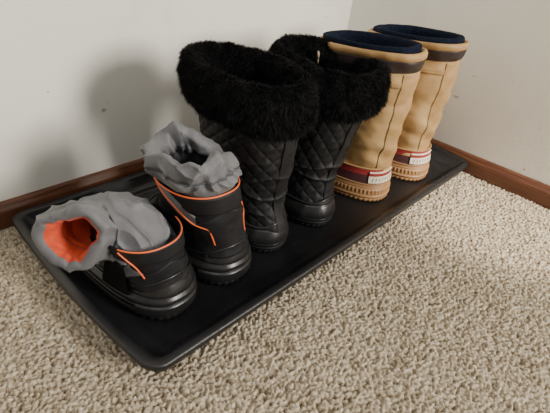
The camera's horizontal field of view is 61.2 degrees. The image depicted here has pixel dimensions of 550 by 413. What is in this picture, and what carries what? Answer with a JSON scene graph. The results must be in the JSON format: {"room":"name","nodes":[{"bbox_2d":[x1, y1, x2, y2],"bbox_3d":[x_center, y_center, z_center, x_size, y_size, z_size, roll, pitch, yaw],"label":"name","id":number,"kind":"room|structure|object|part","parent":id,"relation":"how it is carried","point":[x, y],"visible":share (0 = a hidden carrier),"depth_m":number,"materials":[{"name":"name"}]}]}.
{"room":"home entryway","nodes":[
{"label":"home entryway","id":0,"kind":"room"},
{"bbox_2d":[0,0,352,201],"bbox_3d":[-0.852,-0.760,-0.164,0.110,2.475,3.528,32,40,32],"label":"wall","id":1,"kind":"structure","parent":0,"point":[85,84],"depth_m":0.88,"materials":[{"name":"paint"}]},
{"bbox_2d":[0,157,144,229],"bbox_3d":[-0.976,0.252,0.392,0.014,0.049,3.391,32,40,32],"label":"baseboard","id":2,"kind":"structure","parent":1,"relation":"attached to","point":[9,208],"depth_m":0.90,"materials":[{"name":"brown wood"}]},
{"bbox_2d":[0,171,549,412],"bbox_3d":[0.126,0.213,0.712,1.219,0.011,1.440,32,40,32],"label":"floor","id":3,"kind":"structure","parent":0,"point":[443,307],"depth_m":0.71,"materials":[{"name":"beige carpet"}]},
{"bbox_2d":[12,142,467,371],"bbox_3d":[0.018,-0.039,1.029,0.448,0.042,0.999,32,40,32],"label":"tray","id":4,"kind":"object","parent":3,"relation":"on","point":[154,345],"visible":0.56,"depth_m":0.79,"materials":[{"name":"black plastic"}]},
{"bbox_2d":[31,191,196,320],"bbox_3d":[-0.224,0.036,0.719,0.215,0.195,0.222,3,33,-6],"label":"boot","id":5,"kind":"object","parent":4,"relation":"on","point":[128,246],"visible":1,"depth_m":0.64,"materials":[{"name":"black rubber"}]},
{"bbox_2d":[140,121,251,285],"bbox_3d":[-0.149,-0.028,0.769,0.175,0.262,0.260,-18,41,-33],"label":"boot","id":6,"kind":"object","parent":4,"relation":"on","point":[198,182],"visible":0.86,"depth_m":0.68,"materials":[{"name":"black rubber"}]},
{"bbox_3d":[-0.147,0.001,0.684,0.076,0.059,0.019,21,35,20],"label":"panel","id":7,"kind":"part","parent":6,"relation":"part of","materials":[{"name":"black leather"}]},
{"bbox_3d":[-0.082,-0.020,0.691,0.058,0.035,0.122,21,36,20],"label":"collar panel","id":8,"kind":"part","parent":6,"relation":"part of","materials":[{"name":"black fabric"}]},
{"bbox_2d":[174,39,320,252],"bbox_3d":[-0.068,-0.098,0.819,0.290,0.341,0.202,20,35,19],"label":"boot","id":9,"kind":"object","parent":4,"relation":"on","point":[257,105],"visible":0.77,"depth_m":0.73,"materials":[{"name":"black rubber"}]},
{"bbox_2d":[268,33,392,227],"bbox_3d":[0.065,-0.155,0.932,0.205,0.338,0.307,-20,42,-35],"label":"boot","id":10,"kind":"object","parent":4,"relation":"on","point":[349,95],"visible":0.63,"depth_m":0.84,"materials":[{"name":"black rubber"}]},
{"bbox_2d":[316,30,427,201],"bbox_3d":[0.147,-0.209,1.018,0.309,0.351,0.216,31,40,32],"label":"boot","id":11,"kind":"object","parent":4,"relation":"on","point":[364,174],"visible":0.41,"depth_m":0.94,"materials":[{"name":"leather"}]},
{"bbox_2d":[368,24,468,181],"bbox_3d":[0.270,-0.263,1.124,0.216,0.351,0.305,-24,45,-39],"label":"boot","id":12,"kind":"object","parent":4,"relation":"on","point":[438,74],"visible":0.4,"depth_m":1.03,"materials":[{"name":"leather"}]},
{"bbox_2d":[347,0,549,185],"bbox_3d":[0.950,-0.928,0.435,1.686,2.475,0.110,32,40,32],"label":"wall","id":13,"kind":"structure","parent":0,"point":[497,110],"depth_m":1.13,"materials":[{"name":"paint"}]},
{"bbox_2d":[430,138,549,208],"bbox_3d":[0.792,0.058,1.024,1.671,0.049,0.014,32,40,32],"label":"baseboard","id":14,"kind":"structure","parent":13,"relation":"attached to","point":[538,192],"depth_m":1.18,"materials":[{"name":"brown wood"}]}
]}

